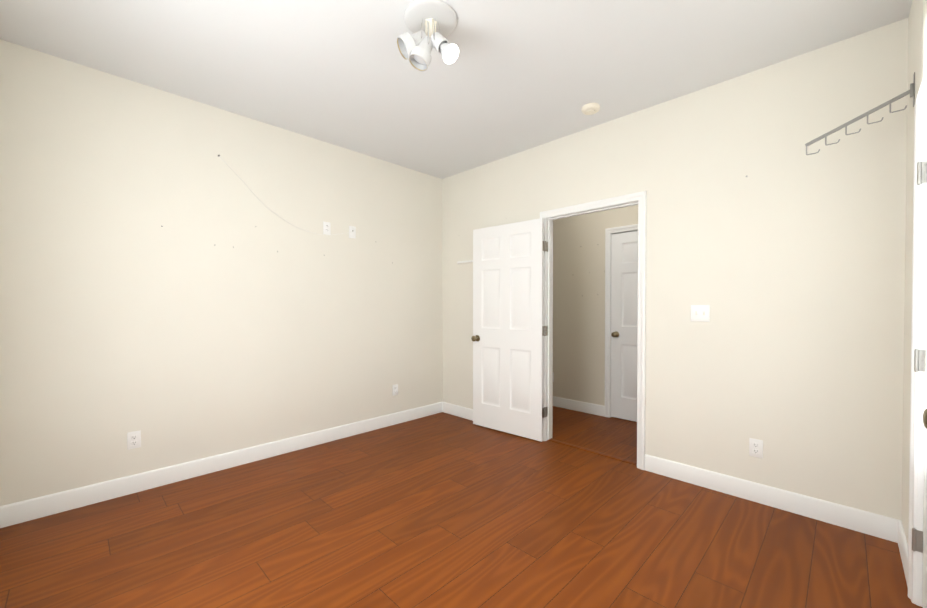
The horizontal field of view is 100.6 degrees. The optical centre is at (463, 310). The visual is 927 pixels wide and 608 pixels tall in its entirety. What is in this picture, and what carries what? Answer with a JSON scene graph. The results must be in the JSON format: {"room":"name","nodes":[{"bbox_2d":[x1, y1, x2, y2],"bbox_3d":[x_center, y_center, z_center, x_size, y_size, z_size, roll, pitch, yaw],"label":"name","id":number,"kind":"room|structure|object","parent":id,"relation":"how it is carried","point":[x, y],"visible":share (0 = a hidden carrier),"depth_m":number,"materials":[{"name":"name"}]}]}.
{"room":"empty bedroom","nodes":[
{"label":"empty bedroom","id":0,"kind":"room"},
{"bbox_2d":[0,39,442,505],"bbox_3d":[-1.087,-0.171,3.768,0.115,2.740,4.820,1,1,45],"label":"wall","id":1,"kind":"structure","parent":0,"point":[186,332],"depth_m":2.76,"materials":[{"name":"beige paint"}]},
{"bbox_2d":[127,430,140,449],"bbox_3d":[-2.200,0.862,2.570,0.008,0.114,0.070,1,1,45],"label":"electrical outlet","id":2,"kind":"object","parent":1,"relation":"attached to","point":[133,439],"visible":1,"depth_m":2.57,"materials":[{"name":"white plastic"}]},
{"bbox_2d":[0,402,443,527],"bbox_3d":[-1.440,1.144,3.338,0.013,0.120,3.400,1,1,45],"label":"baseboard","id":3,"kind":"structure","parent":1,"relation":"attached to","point":[31,509],"depth_m":2.76,"materials":[{"name":"white paint"}]},
{"bbox_2d":[218,155,351,234],"bbox_3d":[-1.456,-0.934,3.294,0.016,0.497,1.115,1,1,45],"label":"cord","id":4,"kind":"object","parent":1,"relation":"attached to","point":[266,206],"visible":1,"depth_m":3.15,"materials":[{"name":"white"}]},
{"bbox_2d":[323,221,330,234],"bbox_3d":[-1.247,-0.756,3.513,0.008,0.114,0.070,1,1,45],"label":"electrical outlet","id":5,"kind":"object","parent":1,"relation":"attached to","point":[327,228],"visible":1,"depth_m":3.51,"materials":[{"name":"white plastic"}]},
{"bbox_2d":[349,226,355,238],"bbox_3d":[-1.064,-0.757,3.692,0.016,0.114,0.070,1,1,45],"label":"outlet","id":6,"kind":"object","parent":1,"relation":"attached to","point":[352,234],"visible":1,"depth_m":3.69,"materials":[{"name":"white plastic"}]},
{"bbox_2d":[392,384,397,395],"bbox_3d":[-0.720,0.834,4.064,0.008,0.114,0.070,1,1,45],"label":"electrical outlet","id":7,"kind":"object","parent":1,"relation":"attached to","point":[394,389],"visible":1,"depth_m":4.06,"materials":[{"name":"white plastic"}]},
{"bbox_2d":[0,0,911,178],"bbox_3d":[0.229,-1.550,2.448,3.820,0.050,4.820,1,1,45],"label":"ceiling","id":8,"kind":"structure","parent":0,"point":[516,76],"depth_m":2.29,"materials":[{"name":"white paint"}]},
{"bbox_2d":[396,0,458,71],"bbox_3d":[-0.174,-1.387,1.986,0.292,0.266,0.302,1,1,45],"label":"spotlight fixture","id":9,"kind":"object","parent":8,"relation":"attached to","point":[431,24],"visible":1,"depth_m":1.95,"materials":[{"name":"white metal"}]},
{"bbox_2d":[581,103,599,114],"bbox_3d":[0.955,-1.512,2.890,0.132,0.037,0.132,1,1,45],"label":"smoke detector","id":10,"kind":"object","parent":8,"relation":"attached to","point":[590,108],"visible":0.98,"depth_m":2.86,"materials":[{"name":"beige plastic"}]},
{"bbox_2d":[0,406,922,607],"bbox_3d":[0.229,1.240,2.482,3.820,0.050,4.820,1,1,45],"label":"floor","id":11,"kind":"structure","parent":0,"point":[442,510],"depth_m":2.06,"materials":[{"name":"brown wood"}]},
{"bbox_2d":[548,439,636,465],"bbox_3d":[1.090,1.202,3.307,0.820,0.006,0.055,1,1,45],"label":"threshold","id":12,"kind":"object","parent":11,"relation":"on","point":[596,452],"visible":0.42,"depth_m":3.26,"materials":[{"name":"brown wood"}]},
{"bbox_2d":[553,205,637,405],"bbox_3d":[1.892,-0.175,4.143,3.590,2.740,0.135,1,1,45],"label":"wall","id":13,"kind":"structure","parent":0,"point":[579,346],"depth_m":4.54,"materials":[{"name":"paint"}]},
{"bbox_2d":[553,396,604,415],"bbox_3d":[1.080,1.126,4.858,1.452,0.120,0.013,1,1,45],"label":"baseboard","id":14,"kind":"structure","parent":13,"relation":"attached to","point":[590,408],"depth_m":4.56,"materials":[{"name":"white paint"}]},
{"bbox_2d":[604,224,637,417],"bbox_3d":[1.956,0.137,4.069,0.886,2.117,0.153,1,1,45],"label":"door frame","id":15,"kind":"structure","parent":13,"relation":"attached to","point":[609,232],"depth_m":4.30,"materials":[{"name":"white paint"}]},
{"bbox_2d":[611,231,637,421],"bbox_3d":[1.928,0.168,4.043,0.758,2.032,0.177,1,1,45],"label":"hall door","id":16,"kind":"structure","parent":13,"relation":"in","point":[624,292],"depth_m":4.19,"materials":[{"name":"white paint"}]},
{"bbox_2d":[442,18,907,519],"bbox_3d":[1.060,-0.165,3.303,3.590,2.740,0.139,1,1,45],"label":"wall","id":17,"kind":"structure","parent":0,"point":[785,259],"depth_m":2.42,"materials":[{"name":"beige paint"}]},
{"bbox_2d":[444,402,472,420],"bbox_3d":[0.236,1.136,4.062,1.334,0.120,0.013,1,1,45],"label":"baseboard","id":18,"kind":"structure","parent":17,"relation":"attached to","point":[463,412],"depth_m":4.34,"materials":[{"name":"white paint"}]},
{"bbox_2d":[471,218,547,441],"bbox_3d":[0.416,0.171,3.769,0.821,2.032,0.212,1,1,45],"label":"door","id":19,"kind":"structure","parent":17,"relation":"in","point":[510,330],"depth_m":3.73,"materials":[{"name":"white paint"}]},
{"bbox_2d":[540,191,646,469],"bbox_3d":[1.090,0.146,3.294,0.944,2.117,0.153,1,1,45],"label":"door frame","id":20,"kind":"structure","parent":17,"relation":"attached to","point":[639,199],"depth_m":3.10,"materials":[{"name":"white paint"}]},
{"bbox_2d":[691,305,709,321],"bbox_3d":[1.633,0.016,2.659,0.116,0.114,0.020,1,1,45],"label":"double light switch","id":21,"kind":"object","parent":17,"relation":"attached to","point":[700,313],"visible":1,"depth_m":2.66,"materials":[{"name":"white plastic"}]},
{"bbox_2d":[749,438,762,457],"bbox_3d":[1.863,0.873,2.450,0.070,0.114,0.008,1,1,45],"label":"electrical outlet","id":22,"kind":"object","parent":17,"relation":"attached to","point":[755,447],"visible":1,"depth_m":2.45,"materials":[{"name":"white plastic"}]},
{"bbox_2d":[645,454,891,540],"bbox_3d":[1.840,1.155,2.474,1.292,0.120,0.013,1,1,45],"label":"baseboard","id":23,"kind":"structure","parent":17,"relation":"attached to","point":[875,525],"depth_m":2.36,"materials":[{"name":"white paint"}]},
{"bbox_2d":[901,0,926,542],"bbox_3d":[1.586,-0.140,1.202,0.115,2.740,4.705,1,1,45],"label":"wall","id":24,"kind":"structure","parent":0,"point":[917,41],"depth_m":1.86,"materials":[{"name":"beige paint"}]},
{"bbox_2d":[805,72,914,154],"bbox_3d":[1.957,-0.964,1.919,0.380,0.279,0.028,1,1,45],"label":"hook rail","id":25,"kind":"object","parent":24,"relation":"attached to","point":[911,91],"visible":1,"depth_m":1.88,"materials":[{"name":"grey metal"}]},
{"bbox_2d":[892,518,907,586],"bbox_3d":[2.099,1.163,1.826,0.013,0.120,0.488,1,1,45],"label":"baseboard","id":26,"kind":"structure","parent":24,"relation":"attached to","point":[898,534],"depth_m":1.91,"materials":[{"name":"white paint"}]},
{"bbox_2d":[908,68,926,606],"bbox_3d":[1.659,0.171,1.280,0.153,2.117,0.889,1,1,45],"label":"door frame","id":27,"kind":"structure","parent":24,"relation":"attached to","point":[917,391],"depth_m":1.60,"materials":[{"name":"white paint"}]},
{"bbox_2d":[912,161,926,607],"bbox_3d":[1.646,0.201,1.301,0.177,2.032,0.771,1,1,45],"label":"door","id":28,"kind":"structure","parent":24,"relation":"in","point":[919,541],"depth_m":1.58,"materials":[{"name":"white paint"}]}
]}

